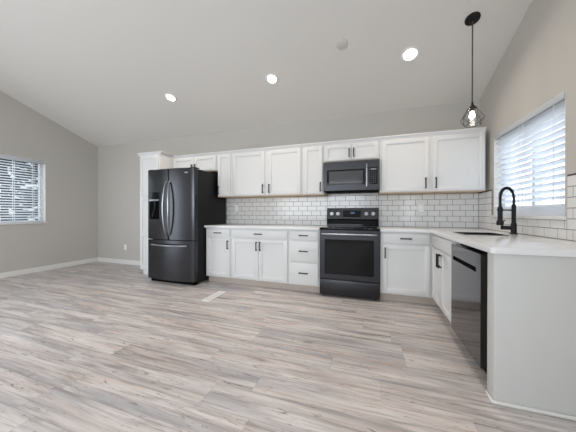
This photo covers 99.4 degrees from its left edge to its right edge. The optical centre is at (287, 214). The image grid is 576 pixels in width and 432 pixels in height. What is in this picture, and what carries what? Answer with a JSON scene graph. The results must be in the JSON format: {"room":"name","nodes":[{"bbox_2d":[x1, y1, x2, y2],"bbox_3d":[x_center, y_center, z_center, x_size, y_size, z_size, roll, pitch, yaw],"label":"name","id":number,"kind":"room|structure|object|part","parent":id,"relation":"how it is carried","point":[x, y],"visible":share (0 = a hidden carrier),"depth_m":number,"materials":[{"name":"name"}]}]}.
{"room":"kitchen","nodes":[
{"label":"kitchen","id":0,"kind":"room"},
{"bbox_2d":[0,91,97,272],"bbox_3d":[-5.751,-0.969,1.747,0.150,4.126,8.500,0,0,19],"label":"wall","id":1,"kind":"structure","parent":0,"point":[70,234],"depth_m":4.81,"materials":[{"name":"grey paint"}]},
{"bbox_2d":[0,154,47,224],"bbox_3d":[-4.966,-0.418,4.017,0.170,1.200,1.560,0,0,19],"label":"window","id":2,"kind":"structure","parent":1,"relation":"in","point":[44,165],"depth_m":4.71,"materials":[{"name":"white plastic"}]},
{"bbox_2d":[0,154,44,221],"bbox_3d":[-4.942,-0.435,4.008,0.086,1.155,1.476,0,0,19],"label":"window blinds","id":3,"kind":"object","parent":2,"relation":"attached to","point":[2,156],"visible":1,"depth_m":4.40,"materials":[{"name":"white plastic"}]},
{"bbox_3d":[-4.852,-0.426,4.321,0.055,1.115,0.008,0,0,19],"label":"ladder cord","id":4,"kind":"part","parent":3,"relation":"part of","materials":[{"name":"white fabric"}]},
{"bbox_3d":[-4.957,0.133,4.015,0.052,0.018,1.464,0,0,19],"label":"rail","id":5,"kind":"part","parent":3,"relation":"part of","materials":[{"name":"white plastic"}]},
{"bbox_3d":[-4.766,-0.427,4.572,0.055,1.115,0.008,0,0,19],"label":"ladder cord","id":6,"kind":"part","parent":3,"relation":"part of","materials":[{"name":"white fabric"}]},
{"bbox_3d":[-4.941,0.170,4.010,0.115,0.024,1.560,0,0,19],"label":"sill","id":7,"kind":"part","parent":2,"relation":"part of","materials":[{"name":"white wood"}]},
{"bbox_2d":[0,257,97,277],"bbox_3d":[-4.899,1.042,4.017,0.014,0.090,3.336,0,0,19],"label":"baseboard","id":8,"kind":"structure","parent":1,"relation":"attached to","point":[67,264],"depth_m":4.70,"materials":[{"name":"white wood"}]},
{"bbox_2d":[0,0,531,146],"bbox_3d":[-2.223,-2.269,0.545,7.600,1.609,8.500,0,0,19],"label":"ceiling","id":9,"kind":"structure","parent":0,"point":[103,71],"depth_m":3.06,"materials":[{"name":"white paint"}]},
{"bbox_2d":[165,93,176,101],"bbox_3d":[-1.843,-1.830,3.841,0.174,0.063,0.164,0,0,15],"label":"recessed light","id":10,"kind":"object","parent":9,"relation":"in","point":[168,96],"visible":1,"depth_m":3.83,"materials":[{"name":"white plastic"}]},
{"bbox_2d":[266,73,277,83],"bbox_3d":[-0.217,-1.823,3.297,0.168,0.061,0.158,0,0,15],"label":"recessed light","id":11,"kind":"object","parent":9,"relation":"in","point":[271,78],"visible":1,"depth_m":3.29,"materials":[{"name":"white plastic"}]},
{"bbox_2d":[336,38,347,49],"bbox_3d":[0.607,-1.909,2.749,0.124,0.051,0.124,0,0,-28],"label":"smoke detector","id":12,"kind":"object","parent":9,"relation":"attached to","point":[341,44],"visible":1,"depth_m":2.74,"materials":[{"name":"grey plastic"}]},
{"bbox_2d":[401,46,418,61],"bbox_3d":[1.385,-1.812,2.774,0.184,0.066,0.173,0,0,15],"label":"recessed light","id":13,"kind":"object","parent":9,"relation":"in","point":[409,54],"visible":1,"depth_m":2.77,"materials":[{"name":"white plastic"}]},
{"bbox_2d":[460,11,484,127],"bbox_3d":[1.793,-1.392,2.378,0.172,1.058,0.197,0,0,19],"label":"pendant lamp","id":14,"kind":"object","parent":9,"relation":"hanging from","point":[471,19],"visible":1,"depth_m":2.37,"materials":[{"name":"black metal"}]},
{"bbox_3d":[1.794,-1.482,2.377,0.011,0.807,0.012,0,0,19],"label":"cord","id":15,"kind":"part","parent":14,"relation":"part of","materials":[{"name":"grey plastic"}]},
{"bbox_3d":[1.793,-0.962,2.379,0.052,0.073,0.052,0,0,19],"label":"bulb","id":16,"kind":"part","parent":14,"relation":"part of","materials":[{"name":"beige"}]},
{"bbox_2d":[0,261,575,431],"bbox_3d":[-2.227,1.152,0.556,7.600,0.100,8.500,0,0,19],"label":"floor","id":17,"kind":"structure","parent":0,"point":[97,346],"depth_m":1.82,"materials":[{"name":"grey laminate"}]},
{"bbox_2d":[137,151,175,273],"bbox_3d":[-2.338,0.000,4.581,0.517,2.177,0.639,0,0,19],"label":"pantry cabinet","id":18,"kind":"object","parent":17,"relation":"on","point":[155,160],"visible":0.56,"depth_m":4.33,"materials":[{"name":"white paint"}]},
{"bbox_3d":[-2.436,0.332,4.295,0.415,1.255,0.019,0,0,19],"label":"door","id":19,"kind":"part","parent":18,"relation":"part of","materials":[{"name":"white paint"}]},
{"bbox_3d":[-2.435,-0.675,4.292,0.415,0.700,0.019,0,0,19],"label":"door","id":20,"kind":"part","parent":18,"relation":"part of","materials":[{"name":"white paint"}]},
{"bbox_3d":[-2.337,-1.062,4.577,0.517,0.052,0.639,0,0,19],"label":"crown molding","id":21,"kind":"part","parent":18,"relation":"part of","materials":[{"name":"white paint"}]},
{"bbox_2d":[148,167,225,284],"bbox_3d":[-1.731,0.186,4.183,0.918,1.810,0.968,0,0,19],"label":"refrigerator","id":22,"kind":"object","parent":17,"relation":"on","point":[181,201],"visible":0.98,"depth_m":3.79,"materials":[{"name":"black metal"}]},
{"bbox_3d":[-2.139,-0.291,3.914,0.234,0.115,0.022,0,0,26],"label":"dispenser panel","id":23,"kind":"part","parent":22,"relation":"part of","materials":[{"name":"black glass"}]},
{"bbox_3d":[-2.061,-0.155,3.926,0.456,1.102,0.124,0,0,19],"label":"door","id":24,"kind":"part","parent":22,"relation":"part of","materials":[{"name":"black metal"}]},
{"bbox_3d":[-1.907,-0.090,3.772,0.084,0.845,0.030,0,0,-44],"label":"handle","id":25,"kind":"part","parent":22,"relation":"part of","materials":[{"name":"silver metal"}]},
{"bbox_3d":[-1.879,0.484,3.782,0.720,0.028,0.101,0,0,19],"label":"handle","id":26,"kind":"part","parent":22,"relation":"part of","materials":[{"name":"silver metal"}]},
{"bbox_3d":[-1.831,-0.090,3.746,0.030,0.845,0.084,0,0,-9],"label":"handle","id":27,"kind":"part","parent":22,"relation":"part of","materials":[{"name":"silver metal"}]},
{"bbox_3d":[-1.844,0.721,3.855,0.918,0.622,0.124,0,0,19],"label":"freezer drawer","id":28,"kind":"part","parent":22,"relation":"part of","materials":[{"name":"black metal"}]},
{"bbox_3d":[-1.624,-0.154,3.777,0.456,1.102,0.124,0,0,19],"label":"door","id":29,"kind":"part","parent":22,"relation":"part of","materials":[{"name":"black metal"}]},
{"bbox_2d":[201,291,225,301],"bbox_3d":[-0.980,1.091,3.258,0.110,0.008,0.400,0,0,19],"label":"floor vent","id":30,"kind":"object","parent":17,"relation":"in","point":[213,296],"visible":1,"depth_m":3.23,"materials":[{"name":"white plastic"}]},
{"bbox_2d":[206,228,233,283],"bbox_3d":[-1.006,0.655,4.109,0.463,0.875,0.658,0,0,19],"label":"base cabinet","id":31,"kind":"object","parent":17,"relation":"on","point":[218,240],"visible":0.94,"depth_m":3.84,"materials":[{"name":"white paint"}]},
{"bbox_3d":[-1.092,0.295,3.837,0.415,0.120,0.021,0,0,19],"label":"drawer","id":32,"kind":"part","parent":31,"relation":"part of","materials":[{"name":"white paint"}]},
{"bbox_3d":[-1.092,0.670,3.839,0.415,0.585,0.019,0,0,19],"label":"door","id":33,"kind":"part","parent":31,"relation":"part of","materials":[{"name":"white paint"}]},
{"bbox_2d":[204,224,326,229],"bbox_3d":[-0.351,0.199,3.902,1.860,0.038,0.649,0,0,19],"label":"countertop","id":34,"kind":"structure","parent":31,"relation":"on","point":[240,226],"depth_m":3.66,"materials":[{"name":"white stone"}]},
{"bbox_2d":[232,228,289,289],"bbox_3d":[-0.345,0.656,3.885,0.928,0.875,0.658,0,0,19],"label":"base cabinet","id":35,"kind":"object","parent":17,"relation":"on","point":[260,257],"visible":0.95,"depth_m":3.60,"materials":[{"name":"white paint"}]},
{"bbox_3d":[-0.647,0.671,3.688,0.446,0.585,0.019,0,0,19],"label":"door","id":36,"kind":"part","parent":35,"relation":"part of","materials":[{"name":"white paint"}]},
{"bbox_3d":[-0.434,0.296,3.614,0.895,0.120,0.021,0,0,19],"label":"drawer","id":37,"kind":"part","parent":35,"relation":"part of","materials":[{"name":"white paint"}]},
{"bbox_3d":[-0.221,0.672,3.543,0.445,0.585,0.019,0,0,19],"label":"door","id":38,"kind":"part","parent":35,"relation":"part of","materials":[{"name":"white paint"}]},
{"bbox_2d":[289,230,319,292],"bbox_3d":[0.309,0.658,3.663,0.449,0.875,0.658,0,0,19],"label":"base cabinet","id":39,"kind":"object","parent":17,"relation":"on","point":[304,245],"visible":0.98,"depth_m":3.39,"materials":[{"name":"white paint"}]},
{"bbox_3d":[0.219,0.822,3.393,0.405,0.288,0.021,0,0,19],"label":"drawer","id":40,"kind":"part","parent":39,"relation":"part of","materials":[{"name":"white paint"}]},
{"bbox_3d":[0.219,0.519,3.392,0.405,0.285,0.021,0,0,19],"label":"drawer","id":41,"kind":"part","parent":39,"relation":"part of","materials":[{"name":"white paint"}]},
{"bbox_3d":[0.220,0.298,3.392,0.405,0.120,0.021,0,0,19],"label":"drawer","id":42,"kind":"part","parent":39,"relation":"part of","materials":[{"name":"white paint"}]},
{"bbox_2d":[319,208,379,299],"bbox_3d":[0.878,0.502,3.438,0.762,1.190,0.716,0,0,19],"label":"electric range","id":43,"kind":"object","parent":17,"relation":"on","point":[350,239],"visible":1,"depth_m":3.17,"materials":[{"name":"black metal"}]},
{"bbox_3d":[0.772,0.260,3.126,0.700,0.025,0.057,0,0,19],"label":"handle","id":44,"kind":"part","parent":43,"relation":"part of","materials":[{"name":"silver metal"}]},
{"bbox_2d":[319,225,379,229],"bbox_3d":[0.888,0.191,3.466,0.762,0.022,0.656,0,0,19],"label":"cooktop","id":45,"kind":"object","parent":43,"relation":"in","point":[329,227],"depth_m":3.28,"materials":[{"name":"black glass"}]},
{"bbox_3d":[0.785,0.967,3.171,0.752,0.202,0.035,0,0,19],"label":"storage drawer","id":46,"kind":"part","parent":43,"relation":"part of","materials":[{"name":"black metal"}]},
{"bbox_3d":[0.786,0.534,3.169,0.752,0.642,0.035,0,0,19],"label":"oven door","id":47,"kind":"part","parent":43,"relation":"part of","materials":[{"name":"black metal"}]},
{"bbox_3d":[0.968,-0.005,3.701,0.260,0.098,0.020,0,0,19],"label":"display panel","id":48,"kind":"part","parent":43,"relation":"part of","materials":[{"name":"black glass"}]},
{"bbox_2d":[380,232,436,304],"bbox_3d":[1.559,0.661,3.238,0.649,0.875,0.658,0,0,19],"label":"base cabinet","id":49,"kind":"object","parent":17,"relation":"on","point":[405,258],"visible":0.92,"depth_m":2.98,"materials":[{"name":"white paint"}]},
{"bbox_3d":[1.435,0.301,2.979,0.520,0.120,0.021,0,0,19],"label":"drawer","id":50,"kind":"part","parent":49,"relation":"part of","materials":[{"name":"white paint"}]},
{"bbox_3d":[1.435,0.677,2.981,0.520,0.585,0.019,0,0,19],"label":"door","id":51,"kind":"part","parent":49,"relation":"part of","materials":[{"name":"white paint"}]},
{"bbox_2d":[379,226,575,256],"bbox_3d":[1.600,0.206,2.421,1.255,0.038,2.199,0,0,19],"label":"countertop","id":52,"kind":"structure","parent":49,"relation":"on","point":[514,244],"depth_m":1.69,"materials":[{"name":"white stone"}]},
{"bbox_2d":[454,232,509,235],"bbox_3d":[1.816,0.282,2.331,0.340,0.196,0.323,0,0,19],"label":"sink","id":53,"kind":"object","parent":52,"relation":"in","point":[463,233],"visible":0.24,"depth_m":2.42,"materials":[{"name":"black"}]},
{"bbox_2d":[496,187,517,233],"bbox_3d":[2.034,-0.034,2.303,0.228,0.443,0.115,0,0,-13],"label":"kitchen faucet","id":54,"kind":"object","parent":52,"relation":"on","point":[513,227],"visible":1,"depth_m":2.28,"materials":[{"name":"black metal"}]},
{"bbox_3d":[2.030,-0.037,2.266,0.191,0.026,0.042,0,0,-9],"label":"support arm","id":55,"kind":"part","parent":54,"relation":"part of","materials":[{"name":"black metal"}]},
{"bbox_3d":[2.084,0.100,2.325,0.093,0.099,0.039,0,0,38],"label":"lever","id":56,"kind":"part","parent":54,"relation":"part of","materials":[{"name":"black metal"}]},
{"bbox_2d":[432,234,460,322],"bbox_3d":[1.875,0.664,2.426,0.713,0.875,0.781,0,0,19],"label":"base cabinet","id":57,"kind":"object","parent":17,"relation":"on","point":[441,249],"visible":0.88,"depth_m":2.45,"materials":[{"name":"white paint"}]},
{"bbox_3d":[1.633,0.678,2.680,0.019,0.585,0.368,0,0,19],"label":"door","id":58,"kind":"part","parent":57,"relation":"part of","materials":[{"name":"white paint"}]},
{"bbox_3d":[1.538,0.481,2.483,0.036,0.140,0.014,0,0,19],"label":"handle","id":59,"kind":"part","parent":57,"relation":"part of","materials":[{"name":"black metal"}]},
{"bbox_3d":[1.576,0.303,2.512,0.021,0.120,0.720,0,0,19],"label":"drawer","id":60,"kind":"part","parent":57,"relation":"part of","materials":[{"name":"white paint"}]},
{"bbox_3d":[1.516,0.679,2.337,0.019,0.585,0.348,0,0,19],"label":"door","id":61,"kind":"part","parent":57,"relation":"part of","materials":[{"name":"white paint"}]},
{"bbox_2d":[451,244,487,373],"bbox_3d":[1.664,0.678,1.756,0.682,0.850,0.604,0,0,19],"label":"dishwasher","id":62,"kind":"object","parent":17,"relation":"on","point":[469,264],"visible":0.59,"depth_m":1.74,"materials":[{"name":"black metal"}]},
{"bbox_3d":[1.366,0.374,1.870,0.016,0.037,0.489,0,0,19],"label":"pocket handle","id":63,"kind":"part","parent":62,"relation":"part of","materials":[{"name":"black metal"}]},
{"bbox_2d":[485,253,575,420],"bbox_3d":[1.531,0.667,1.354,0.695,0.875,0.097,0,0,19],"label":"end panel","id":64,"kind":"object","parent":17,"relation":"on","point":[531,299],"visible":0.88,"depth_m":1.37,"materials":[{"name":"grey paint"}]},
{"bbox_3d":[1.530,1.094,1.356,0.695,0.020,0.097,0,0,19],"label":"shoe molding","id":65,"kind":"part","parent":64,"relation":"part of","materials":[{"name":"white wood"}]},
{"bbox_2d":[98,100,479,260],"bbox_3d":[-0.882,-0.234,4.504,7.600,2.650,0.150,0,0,19],"label":"wall","id":66,"kind":"structure","parent":0,"point":[118,165],"depth_m":4.58,"materials":[{"name":"grey paint"}]},
{"bbox_2d":[98,257,139,264],"bbox_3d":[-3.422,1.040,5.284,1.995,0.090,0.014,0,0,19],"label":"baseboard","id":67,"kind":"structure","parent":66,"relation":"attached to","point":[121,261],"depth_m":5.37,"materials":[{"name":"white wood"}]},
{"bbox_2d":[172,152,217,173],"bbox_3d":[-1.616,-0.902,4.472,0.963,0.320,0.380,0,0,19],"label":"upper cabinet","id":68,"kind":"object","parent":66,"relation":"attached to","point":[208,162],"visible":0.59,"depth_m":4.29,"materials":[{"name":"white paint"}]},
{"bbox_3d":[-1.879,-0.882,4.409,0.446,0.245,0.019,0,0,19],"label":"door","id":69,"kind":"part","parent":68,"relation":"part of","materials":[{"name":"white paint"}]},
{"bbox_3d":[-1.663,-1.036,4.331,0.963,0.052,0.026,0,0,19],"label":"crown molding","id":70,"kind":"part","parent":68,"relation":"part of","materials":[{"name":"white paint"}]},
{"bbox_3d":[-1.446,-0.881,4.261,0.449,0.245,0.019,0,0,19],"label":"door","id":71,"kind":"part","parent":68,"relation":"part of","materials":[{"name":"white paint"}]},
{"bbox_2d":[217,150,237,197],"bbox_3d":[-1.023,-0.675,4.271,0.286,0.771,0.380,0,0,19],"label":"upper cabinet","id":72,"kind":"object","parent":66,"relation":"attached to","point":[225,158],"visible":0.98,"depth_m":4.13,"materials":[{"name":"white paint"}]},
{"bbox_3d":[-1.078,-0.656,4.137,0.244,0.694,0.019,0,0,19],"label":"door","id":73,"kind":"part","parent":72,"relation":"part of","materials":[{"name":"white paint"}]},
{"bbox_3d":[-1.070,-1.034,4.130,0.286,0.052,0.026,0,0,19],"label":"crown molding","id":74,"kind":"part","parent":72,"relation":"part of","materials":[{"name":"white paint"}]},
{"bbox_3d":[-1.014,-0.295,4.300,0.282,0.012,0.320,0,0,19],"label":"panel","id":75,"kind":"part","parent":72,"relation":"part of","materials":[{"name":"brown wood"}]},
{"bbox_2d":[232,144,306,197],"bbox_3d":[-0.312,-0.673,4.029,1.216,0.771,0.380,0,0,19],"label":"upper cabinet","id":76,"kind":"object","parent":66,"relation":"attached to","point":[276,171],"visible":0.98,"depth_m":3.87,"materials":[{"name":"white paint"}]},
{"bbox_3d":[-0.642,-0.655,3.989,0.572,0.694,0.019,0,0,19],"label":"door","id":77,"kind":"part","parent":76,"relation":"part of","materials":[{"name":"white paint"}]},
{"bbox_3d":[-0.359,-1.032,3.888,1.216,0.052,0.026,0,0,19],"label":"crown molding","id":78,"kind":"part","parent":76,"relation":"part of","materials":[{"name":"white paint"}]},
{"bbox_3d":[-0.303,-0.294,4.058,1.212,0.012,0.320,0,0,19],"label":"panel","id":79,"kind":"part","parent":76,"relation":"part of","materials":[{"name":"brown wood"}]},
{"bbox_3d":[-0.060,-0.654,3.791,0.538,0.694,0.019,0,0,19],"label":"door","id":80,"kind":"part","parent":76,"relation":"part of","materials":[{"name":"white paint"}]},
{"bbox_2d":[302,142,327,196],"bbox_3d":[0.419,-0.671,3.781,0.328,0.771,0.380,0,0,19],"label":"upper cabinet","id":81,"kind":"object","parent":66,"relation":"attached to","point":[313,153],"visible":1,"depth_m":3.64,"materials":[{"name":"white paint"}]},
{"bbox_3d":[0.372,-1.030,3.640,0.328,0.052,0.026,0,0,19],"label":"crown molding","id":82,"kind":"part","parent":81,"relation":"part of","materials":[{"name":"white paint"}]},
{"bbox_3d":[0.376,-0.652,3.643,0.278,0.694,0.019,0,0,19],"label":"door","id":83,"kind":"part","parent":81,"relation":"part of","materials":[{"name":"white paint"}]},
{"bbox_3d":[0.428,-0.292,3.810,0.324,0.012,0.320,0,0,19],"label":"panel","id":84,"kind":"part","parent":81,"relation":"part of","materials":[{"name":"brown wood"}]},
{"bbox_2d":[324,137,379,162],"bbox_3d":[0.937,-0.904,3.604,0.766,0.304,0.380,0,0,19],"label":"upper cabinet","id":85,"kind":"object","parent":66,"relation":"attached to","point":[362,148],"visible":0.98,"depth_m":3.45,"materials":[{"name":"white paint"}]},
{"bbox_3d":[0.721,-0.884,3.525,0.368,0.229,0.019,0,0,19],"label":"door","id":86,"kind":"part","parent":85,"relation":"part of","materials":[{"name":"white paint"}]},
{"bbox_2d":[323,159,378,193],"bbox_3d":[0.923,-0.532,3.568,0.758,0.422,0.444,0,0,19],"label":"microwave oven","id":87,"kind":"object","parent":85,"relation":"attached to","point":[359,176],"visible":1,"depth_m":3.41,"materials":[{"name":"black metal"}]},
{"bbox_3d":[1.067,-0.525,3.312,0.025,0.310,0.052,0,0,19],"label":"handle","id":88,"kind":"part","parent":87,"relation":"part of","materials":[{"name":"silver metal"}]},
{"bbox_3d":[1.163,-0.536,3.321,0.145,0.407,0.031,0,0,19],"label":"control panel","id":89,"kind":"part","parent":87,"relation":"part of","materials":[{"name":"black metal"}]},
{"bbox_3d":[0.890,-1.029,3.464,0.766,0.052,0.026,0,0,19],"label":"crown molding","id":90,"kind":"part","parent":85,"relation":"part of","materials":[{"name":"white paint"}]},
{"bbox_3d":[1.070,-0.883,3.407,0.348,0.229,0.019,0,0,19],"label":"door","id":91,"kind":"part","parent":85,"relation":"part of","materials":[{"name":"white paint"}]},
{"bbox_2d":[226,193,478,227],"bbox_3d":[0.703,-0.070,3.882,3.879,0.501,0.008,0,0,19],"label":"tile backsplash","id":92,"kind":"structure","parent":66,"relation":"attached to","point":[457,210],"depth_m":3.69,"materials":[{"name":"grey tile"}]},
{"bbox_2d":[418,204,423,211],"bbox_3d":[1.891,-0.092,3.470,0.070,0.115,0.008,0,0,19],"label":"wall outlet","id":93,"kind":"object","parent":92,"relation":"attached to","point":[420,206],"visible":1,"depth_m":3.47,"materials":[{"name":"white plastic"}]},
{"bbox_2d":[379,127,486,194],"bbox_3d":[1.871,-0.668,3.288,1.206,0.771,0.380,0,0,19],"label":"upper cabinet","id":94,"kind":"object","parent":66,"relation":"attached to","point":[448,161],"visible":1,"depth_m":3.13,"materials":[{"name":"white paint"}]},
{"bbox_3d":[1.552,-0.650,3.244,0.572,0.694,0.019,0,0,19],"label":"door","id":95,"kind":"part","parent":94,"relation":"part of","materials":[{"name":"white paint"}]},
{"bbox_3d":[1.880,-0.288,3.317,1.202,0.012,0.320,0,0,19],"label":"panel","id":96,"kind":"part","parent":94,"relation":"part of","materials":[{"name":"brown wood"}]},
{"bbox_3d":[1.823,-1.027,3.147,1.206,0.052,0.026,0,0,19],"label":"crown molding","id":97,"kind":"part","parent":94,"relation":"part of","materials":[{"name":"white paint"}]},
{"bbox_3d":[2.120,-0.648,3.050,0.552,0.694,0.019,0,0,19],"label":"door","id":98,"kind":"part","parent":94,"relation":"part of","materials":[{"name":"white paint"}]},
{"bbox_2d":[479,0,575,236],"bbox_3d":[1.303,-0.952,-0.649,0.150,4.126,8.500,0,0,19],"label":"wall","id":99,"kind":"structure","parent":0,"point":[538,64],"depth_m":2.15,"materials":[{"name":"grey paint"}]},
{"bbox_2d":[479,173,575,240],"bbox_3d":[2.190,-0.051,2.215,0.008,0.478,2.190,0,0,19],"label":"tile backsplash","id":100,"kind":"structure","parent":99,"relation":"attached to","point":[558,229],"depth_m":2.04,"materials":[{"name":"grey tile"}]},
{"bbox_2d":[490,91,566,219],"bbox_3d":[2.293,-0.438,2.324,0.175,0.960,1.175,0,0,19],"label":"window","id":101,"kind":"structure","parent":99,"relation":"in","point":[557,212],"depth_m":2.31,"materials":[{"name":"white plastic"}]},
{"bbox_3d":[2.266,0.028,2.334,0.120,0.029,1.175,0,0,19],"label":"sill","id":102,"kind":"part","parent":101,"relation":"part of","materials":[{"name":"white wood"}]},
{"bbox_2d":[493,91,564,208],"bbox_3d":[2.263,-0.490,2.334,0.076,0.855,1.099,0,0,19],"label":"window blinds","id":103,"kind":"object","parent":101,"relation":"attached to","point":[545,115],"visible":0.77,"depth_m":2.21,"materials":[{"name":"white plastic"}]},
{"bbox_3d":[2.406,-0.481,2.727,0.055,0.815,0.008,0,0,19],"label":"ladder cord","id":104,"kind":"part","parent":103,"relation":"part of","materials":[{"name":"white fabric"}]},
{"bbox_3d":[2.293,-0.480,2.393,0.055,0.815,0.008,0,0,19],"label":"ladder cord","id":105,"kind":"part","parent":103,"relation":"part of","materials":[{"name":"white fabric"}]},
{"bbox_3d":[2.272,-0.480,2.331,0.055,0.815,0.008,0,0,19],"label":"ladder cord","id":106,"kind":"part","parent":103,"relation":"part of","materials":[{"name":"white fabric"}]},
{"bbox_3d":[2.271,-0.072,2.332,0.052,0.018,1.087,0,0,19],"label":"rail","id":107,"kind":"part","parent":103,"relation":"part of","materials":[{"name":"white plastic"}]},
{"bbox_3d":[2.137,-0.479,1.936,0.055,0.815,0.008,0,0,19],"label":"ladder cord","id":108,"kind":"part","parent":103,"relation":"part of","materials":[{"name":"white fabric"}]},
{"label":"outside","id":109,"kind":"structure","parent":0,"visible":0},
{"bbox_3d":[0.635,1.455,3.914,60.000,0.120,60.000,0,0,19],"label":"ground","id":110,"kind":"structure","parent":109,"visible":0},
{"bbox_2d":[0,158,35,220],"bbox_3d":[-12.136,-1.866,10.414,2.944,6.446,2.743,0,0,-35],"label":"conifer tree","id":111,"kind":"object","parent":110,"relation":"on","point":[0,158],"visible":0.14,"depth_m":10.39,"materials":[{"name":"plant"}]},
{"bbox_2d":[4,161,37,219],"bbox_3d":[-8.618,-2.104,9.089,2.922,6.939,2.589,0,0,19],"label":"conifer tree","id":112,"kind":"object","parent":110,"relation":"on","point":[21,161],"visible":0.02,"depth_m":8.45,"materials":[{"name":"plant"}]}
]}

